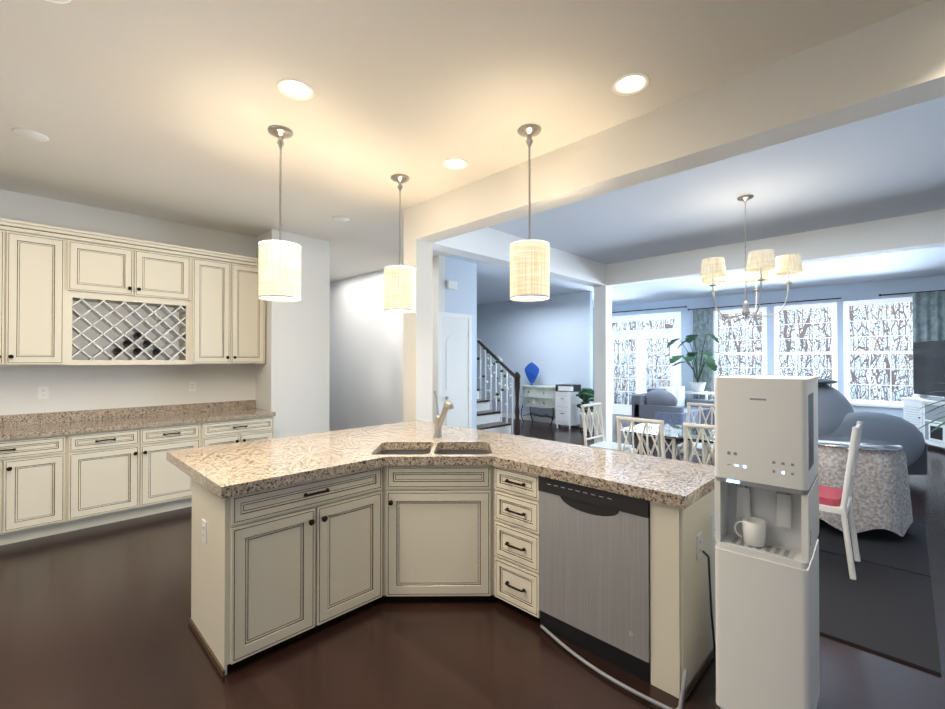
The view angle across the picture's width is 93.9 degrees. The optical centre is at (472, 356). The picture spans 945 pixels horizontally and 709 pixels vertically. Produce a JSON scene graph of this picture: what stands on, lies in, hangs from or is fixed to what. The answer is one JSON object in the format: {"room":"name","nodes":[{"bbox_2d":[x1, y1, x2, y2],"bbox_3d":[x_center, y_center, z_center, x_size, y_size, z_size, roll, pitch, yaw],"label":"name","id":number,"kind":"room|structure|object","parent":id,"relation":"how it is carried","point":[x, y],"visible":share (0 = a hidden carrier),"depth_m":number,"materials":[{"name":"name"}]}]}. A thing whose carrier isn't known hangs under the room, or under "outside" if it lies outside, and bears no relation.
{"room":"kitchen","nodes":[
{"label":"kitchen","id":0,"kind":"room"},
{"bbox_2d":[0,189,255,414],"bbox_3d":[-5.132,0.014,3.155,0.120,3.050,6.770,0,-1,45],"label":"wall","id":1,"kind":"structure","parent":0,"point":[81,387],"depth_m":4.56,"materials":[{"name":"paint"}]},
{"bbox_2d":[0,222,75,365],"bbox_3d":[-4.104,-0.515,3.860,0.350,1.189,0.879,0,-1,45],"label":"upper cabinet","id":2,"kind":"object","parent":1,"relation":"attached to","point":[72,297],"depth_m":3.89,"materials":[{"name":"white wood"}]},
{"bbox_2d":[38,386,48,398],"bbox_3d":[-4.049,0.342,4.160,0.008,0.116,0.072,0,-1,45],"label":"outlet","id":3,"kind":"object","parent":1,"relation":"attached to","point":[43,392],"depth_m":4.16,"materials":[{"name":"white plastic"}]},
{"bbox_2d":[76,234,143,297],"bbox_3d":[-3.630,-0.849,4.344,0.350,0.514,0.563,0,-1,45],"label":"upper cabinet","id":4,"kind":"object","parent":1,"relation":"attached to","point":[108,266],"depth_m":4.24,"materials":[{"name":"white wood"}]},
{"bbox_2d":[76,294,183,361],"bbox_3d":[-3.487,-0.274,4.499,0.330,0.634,0.990,0,-1,45],"label":"wine rack","id":5,"kind":"object","parent":1,"relation":"attached to","point":[107,329],"depth_m":4.48,"materials":[{"name":"white wood"}]},
{"bbox_2d":[144,246,183,301],"bbox_3d":[-3.331,-0.847,4.649,0.350,0.514,0.563,0,-1,45],"label":"upper cabinet","id":6,"kind":"object","parent":1,"relation":"attached to","point":[163,267],"depth_m":4.55,"materials":[{"name":"white wood"}]},
{"bbox_2d":[188,381,195,391],"bbox_3d":[-3.195,0.342,5.027,0.008,0.116,0.072,0,-1,45],"label":"outlet","id":7,"kind":"object","parent":1,"relation":"attached to","point":[191,384],"depth_m":5.02,"materials":[{"name":"white plastic"}]},
{"bbox_2d":[176,250,265,363],"bbox_3d":[-2.878,-0.506,5.106,0.350,1.189,0.817,0,-1,45],"label":"upper cabinet","id":8,"kind":"object","parent":1,"relation":"attached to","point":[225,317],"depth_m":4.94,"materials":[{"name":"white wood"}]},
{"bbox_2d":[256,229,329,437],"bbox_3d":[-2.323,0.033,5.652,0.620,3.050,0.730,0,-1,45],"label":"wall bump-out","id":9,"kind":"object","parent":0,"point":[292,382],"visible":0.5,"depth_m":5.44,"materials":[{"name":"paint"}]},
{"bbox_2d":[329,255,444,430],"bbox_3d":[-2.055,0.052,8.090,4.500,3.050,0.120,0,-1,45],"label":"wall","id":10,"kind":"structure","parent":0,"point":[366,365],"depth_m":7.80,"materials":[{"name":"paint"}]},
{"bbox_2d":[445,257,476,428],"bbox_3d":[-0.214,0.043,6.838,0.120,3.050,0.680,0,-1,45],"label":"wall","id":11,"kind":"structure","parent":0,"point":[462,299],"depth_m":6.89,"materials":[{"name":"blue paint"}]},
{"bbox_2d":[437,280,471,427],"bbox_3d":[-0.240,0.217,6.670,0.078,2.698,0.695,0,-1,45],"label":"door","id":12,"kind":"structure","parent":11,"relation":"attached to","point":[454,378],"depth_m":6.68,"materials":[{"name":"white wood"}]},
{"bbox_2d":[0,413,944,708],"bbox_3d":[0.305,1.601,4.631,12.940,0.100,16.520,0,-1,45],"label":"floor","id":13,"kind":"structure","parent":0,"point":[94,617],"depth_m":2.28,"materials":[{"name":"brown wood"}]},
{"bbox_2d":[0,400,275,545],"bbox_3d":[-3.898,1.037,3.836,0.662,1.015,4.042,0,-1,45],"label":"base cabinet","id":14,"kind":"object","parent":13,"relation":"on","point":[64,471],"visible":0.88,"depth_m":4.04,"materials":[{"name":"wood"}]},
{"bbox_2d":[403,239,432,421],"bbox_3d":[-0.557,0.195,4.501,0.210,2.710,0.210,0,-1,45],"label":"pillar","id":15,"kind":"structure","parent":13,"relation":"on","point":[417,354],"depth_m":4.43,"materials":[{"name":"paint"}]},
{"bbox_2d":[189,478,716,708],"bbox_3d":[-0.117,1.103,2.453,2.280,0.862,2.002,0,-1,45],"label":"kitchen island","id":16,"kind":"object","parent":13,"relation":"on","point":[647,610],"depth_m":2.18,"materials":[{"name":"beige wood"}]},
{"bbox_2d":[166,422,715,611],"bbox_3d":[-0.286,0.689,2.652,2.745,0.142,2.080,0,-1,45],"label":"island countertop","id":17,"kind":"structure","parent":16,"relation":"on","point":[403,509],"depth_m":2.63,"materials":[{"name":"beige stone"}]},
{"bbox_2d":[378,450,489,454],"bbox_3d":[-0.262,0.757,2.993,0.811,0.162,0.811,0,-1,45],"label":"sink","id":18,"kind":"object","parent":17,"relation":"in","point":[381,452],"depth_m":3.21,"materials":[{"name":"silver metal"}]},
{"bbox_2d":[433,390,453,437],"bbox_3d":[-0.223,0.445,3.377,0.224,0.358,0.071,0,-1,45],"label":"faucet","id":19,"kind":"object","parent":17,"relation":"on","point":[439,419],"depth_m":3.39,"materials":[{"name":"silver metal"}]},
{"bbox_2d":[477,338,524,436],"bbox_3d":[-0.851,-0.410,8.787,3.978,3.984,1.078,0,-1,45],"label":"stairs","id":20,"kind":"structure","parent":13,"relation":"on","point":[488,419],"depth_m":7.96,"materials":[{"name":"white wood"}]},
{"bbox_2d":[520,362,555,425],"bbox_3d":[1.628,0.869,10.456,1.060,1.465,0.470,0,-1,45],"label":"console table","id":21,"kind":"object","parent":13,"relation":"on","point":[541,396],"visible":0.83,"depth_m":10.40,"materials":[{"name":"white wood"}]},
{"bbox_2d":[554,384,581,428],"bbox_3d":[2.144,1.111,9.877,0.425,0.960,0.530,0,-1,45],"label":"drawer cabinet","id":22,"kind":"object","parent":13,"relation":"on","point":[567,409],"visible":0.94,"depth_m":9.71,"materials":[{"name":"white wood"}]},
{"bbox_2d":[576,388,593,430],"bbox_3d":[2.478,1.133,9.509,0.513,0.910,0.485,0,-1,45],"label":"shrub","id":23,"kind":"object","parent":13,"relation":"on","point":[588,393],"visible":0.73,"depth_m":9.40,"materials":[{"name":"green plant"}]},
{"bbox_2d":[594,286,611,443],"bbox_3d":[2.144,0.216,7.244,0.210,2.710,0.210,0,-1,45],"label":"column","id":24,"kind":"structure","parent":13,"relation":"on","point":[603,345],"depth_m":7.17,"materials":[{"name":"white paint"}]},
{"bbox_2d":[632,386,714,439],"bbox_3d":[4.301,1.124,9.338,1.015,0.925,2.180,0,-1,45],"label":"sofa","id":25,"kind":"object","parent":13,"relation":"on","point":[667,405],"visible":0.69,"depth_m":8.73,"materials":[{"name":"grey fabric"}]},
{"bbox_2d":[666,334,724,399],"bbox_3d":[5.124,0.535,10.162,1.099,2.117,1.114,0,-1,45],"label":"monstera plant","id":26,"kind":"object","parent":13,"relation":"on","point":[697,387],"visible":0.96,"depth_m":10.22,"materials":[{"name":"green plant"}]},
{"bbox_2d":[714,375,819,708],"bbox_3d":[1.291,0.810,1.927,0.338,1.440,0.430,0,-1,45],"label":"water dispenser","id":27,"kind":"object","parent":13,"relation":"on","point":[766,488],"visible":1,"depth_m":1.79,"materials":[{"name":"grey plastic"}]},
{"bbox_2d":[818,379,927,474],"bbox_3d":[4.738,0.920,5.734,1.651,1.278,1.596,0,-1,45],"label":"sofa","id":28,"kind":"object","parent":13,"relation":"on","point":[838,415],"visible":0.21,"depth_m":5.31,"materials":[{"name":"grey fabric"}]},
{"bbox_2d":[818,518,940,674],"bbox_3d":[2.297,1.539,3.911,2.450,0.012,2.630,0,-1,45],"label":"dining rug","id":29,"kind":"object","parent":13,"relation":"on","point":[882,604],"visible":0.32,"depth_m":2.81,"materials":[{"name":"grey carpet"}]},
{"bbox_2d":[581,402,635,452],"bbox_3d":[1.606,1.056,5.207,0.488,0.969,0.460,0,-1,45],"label":"dining chair","id":30,"kind":"object","parent":29,"relation":"on","point":[603,444],"visible":0.5,"depth_m":5.28,"materials":[{"name":"white wood"}]},
{"bbox_2d":[616,416,665,457],"bbox_3d":[1.677,1.049,4.176,0.460,0.969,0.488,0,-1,45],"label":"dining chair","id":31,"kind":"object","parent":29,"relation":"on","point":[646,425],"visible":0.21,"depth_m":4.01,"materials":[{"name":"beige wood"}]},
{"bbox_2d":[616,423,714,465],"bbox_3d":[2.321,1.162,4.544,1.400,0.748,0.860,0,-1,45],"label":"dining table","id":32,"kind":"object","parent":29,"relation":"on","point":[673,432],"visible":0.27,"depth_m":4.63,"materials":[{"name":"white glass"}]},
{"bbox_2d":[676,402,714,464],"bbox_3d":[2.679,1.056,5.194,0.460,0.969,0.488,0,-1,45],"label":"dining chair","id":33,"kind":"object","parent":29,"relation":"on","point":[699,445],"visible":0.29,"depth_m":5.32,"materials":[{"name":"beige wood"}]},
{"bbox_2d":[683,422,714,464],"bbox_3d":[2.105,1.045,3.755,0.460,0.969,0.488,0,-1,45],"label":"dining chair","id":34,"kind":"object","parent":29,"relation":"on","point":[686,433],"visible":0.19,"depth_m":3.68,"materials":[{"name":"beige wood"}]},
{"bbox_2d":[819,421,862,579],"bbox_3d":[2.595,1.006,3.307,0.488,1.044,0.420,0,-1,45],"label":"chair","id":35,"kind":"object","parent":29,"relation":"on","point":[835,500],"visible":0.62,"depth_m":3.10,"materials":[{"name":"white wood"}]},
{"bbox_2d":[818,435,912,536],"bbox_3d":[3.428,1.156,4.029,0.843,0.751,0.843,0,-1,45],"label":"table","id":36,"kind":"object","parent":29,"relation":"on","point":[881,498],"visible":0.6,"depth_m":3.70,"materials":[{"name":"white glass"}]},
{"bbox_2d":[900,340,944,447],"bbox_3d":[7.911,0.650,7.109,0.460,1.840,2.060,0,0,12],"label":"media console","id":37,"kind":"object","parent":13,"relation":"on","point":[928,366],"visible":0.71,"depth_m":7.67,"materials":[{"name":"white wood"}]},
{"bbox_2d":[918,382,944,432],"bbox_3d":[6.673,0.837,5.607,1.554,1.442,1.568,0,-1,45],"label":"dracaena plant","id":38,"kind":"object","parent":13,"relation":"on","point":[943,423],"visible":0.98,"depth_m":5.87,"materials":[{"name":"green plant"}]},
{"bbox_2d":[0,0,944,306],"bbox_3d":[0.305,-1.549,4.655,12.940,0.100,16.520,0,-1,45],"label":"ceiling","id":39,"kind":"structure","parent":0,"point":[170,110],"depth_m":2.84,"materials":[{"name":"paint"}]},
{"bbox_2d":[12,128,48,141],"bbox_3d":[-3.010,-1.507,3.007,0.179,0.010,0.179,0,0,24],"label":"recessed light","id":40,"kind":"object","parent":39,"relation":"in","point":[29,134],"depth_m":2.99,"materials":[{"name":"white"}]},
{"bbox_2d":[45,0,70,3],"bbox_3d":[-1.765,-1.553,1.797,0.199,0.077,0.199,0,0,0],"label":"recessed light","id":41,"kind":"object","parent":39,"relation":"in","point":[54,1],"depth_m":1.88,"materials":[{"name":"white"}]},
{"bbox_2d":[258,125,300,301],"bbox_3d":[-1.288,-0.947,2.957,0.264,1.131,0.264,0,-1,45],"label":"pendant light","id":42,"kind":"object","parent":39,"relation":"hanging from","point":[279,270],"visible":1,"depth_m":2.86,"materials":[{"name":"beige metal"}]},
{"bbox_2d":[277,78,313,99],"bbox_3d":[-1.003,-1.548,2.505,0.199,0.077,0.199,0,0,0],"label":"recessed light","id":43,"kind":"object","parent":39,"relation":"in","point":[294,87],"depth_m":2.55,"materials":[{"name":"white"}]},
{"bbox_2d":[332,216,348,220],"bbox_3d":[-1.428,-1.493,4.788,0.179,0.010,0.179,0,0,24],"label":"recessed light","id":44,"kind":"object","parent":39,"relation":"in","point":[338,218],"depth_m":4.77,"materials":[{"name":"white"}]},
{"bbox_2d":[384,174,415,312],"bbox_3d":[-0.609,-0.941,3.711,0.264,1.131,0.264,0,-1,45],"label":"pendant light","id":45,"kind":"object","parent":39,"relation":"hanging from","point":[399,288],"visible":1,"depth_m":3.61,"materials":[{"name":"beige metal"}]},
{"bbox_2d":[443,158,467,169],"bbox_3d":[-0.132,-1.541,3.453,0.199,0.077,0.199,0,0,0],"label":"recessed light","id":46,"kind":"object","parent":39,"relation":"in","point":[455,163],"depth_m":3.51,"materials":[{"name":"white"}]},
{"bbox_2d":[433,227,605,286],"bbox_3d":[0.794,-1.320,5.884,0.210,0.340,3.640,0,-1,45],"label":"beam","id":47,"kind":"structure","parent":39,"relation":"attached to","point":[489,245],"depth_m":5.36,"materials":[{"name":"white paint"}]},
{"bbox_2d":[510,124,549,301],"bbox_3d":[0.380,-0.947,2.940,0.264,1.131,0.264,0,-1,45],"label":"pendant light","id":48,"kind":"object","parent":39,"relation":"hanging from","point":[529,269],"visible":0.98,"depth_m":2.84,"materials":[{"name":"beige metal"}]},
{"bbox_2d":[612,73,649,95],"bbox_3d":[0.880,-1.548,2.459,0.199,0.077,0.199,0,0,0],"label":"recessed light","id":49,"kind":"object","parent":39,"relation":"in","point":[630,84],"depth_m":2.50,"materials":[{"name":"white"}]},
{"bbox_2d":[404,0,944,242],"bbox_3d":[1.852,-1.349,2.141,6.970,0.340,0.210,0,-1,45],"label":"beam","id":50,"kind":"structure","parent":39,"relation":"attached to","point":[892,63],"depth_m":2.44,"materials":[{"name":"paint"}]},
{"bbox_2d":[700,195,802,318],"bbox_3d":[2.601,-0.925,4.181,0.843,1.155,0.822,0,-1,45],"label":"dining chandelier","id":51,"kind":"object","parent":39,"relation":"hanging from","point":[760,264],"visible":1,"depth_m":4.03,"materials":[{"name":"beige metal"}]},
{"bbox_2d":[606,209,944,286],"bbox_3d":[4.553,-1.328,4.884,6.970,0.340,0.210,0,-1,45],"label":"beam","id":52,"kind":"structure","parent":39,"relation":"attached to","point":[923,230],"depth_m":5.24,"materials":[{"name":"white paint"}]},
{"bbox_2d":[477,291,592,418],"bbox_3d":[1.119,0.078,11.420,4.350,3.050,0.120,0,-1,45],"label":"wall","id":53,"kind":"structure","parent":0,"point":[551,338],"depth_m":10.84,"materials":[{"name":"blue paint"}]},
{"bbox_2d":[502,413,579,425],"bbox_3d":[1.071,1.547,11.360,4.350,0.110,0.015,0,-1,45],"label":"baseboard","id":54,"kind":"structure","parent":53,"relation":"attached to","point":[542,419],"depth_m":10.90,"materials":[{"name":"white"}]},
{"bbox_2d":[593,275,944,417],"bbox_3d":[6.058,0.071,10.486,12.700,3.050,0.120,0,-1,45],"label":"wall","id":55,"kind":"structure","parent":0,"point":[872,290],"depth_m":9.63,"materials":[{"name":"blue paint"}]},
{"bbox_2d":[612,306,686,312],"bbox_3d":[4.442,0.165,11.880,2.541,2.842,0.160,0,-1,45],"label":"curtain rod","id":56,"kind":"object","parent":55,"relation":"attached to","point":[682,306],"depth_m":11.62,"materials":[{"name":"brown metal"}]},
{"bbox_2d":[688,298,840,399],"bbox_3d":[6.409,0.190,9.943,2.941,2.762,0.160,0,-1,45],"label":"curtain","id":57,"kind":"object","parent":55,"relation":"attached to","point":[702,325],"depth_m":10.68,"materials":[{"name":"grey fabric"}]},
{"bbox_2d":[612,297,944,414],"bbox_3d":[6.464,0.227,9.956,7.500,2.730,0.063,0,-1,45],"label":"window","id":58,"kind":"structure","parent":55,"relation":"in","point":[878,351],"depth_m":9.50,"materials":[{"name":"white"}]},
{"bbox_2d":[879,290,944,389],"bbox_3d":[8.529,-0.291,7.859,1.891,1.832,0.160,0,-1,45],"label":"curtain","id":59,"kind":"object","parent":55,"relation":"attached to","point":[928,307],"depth_m":8.03,"materials":[{"name":"grey fabric"}]}
]}

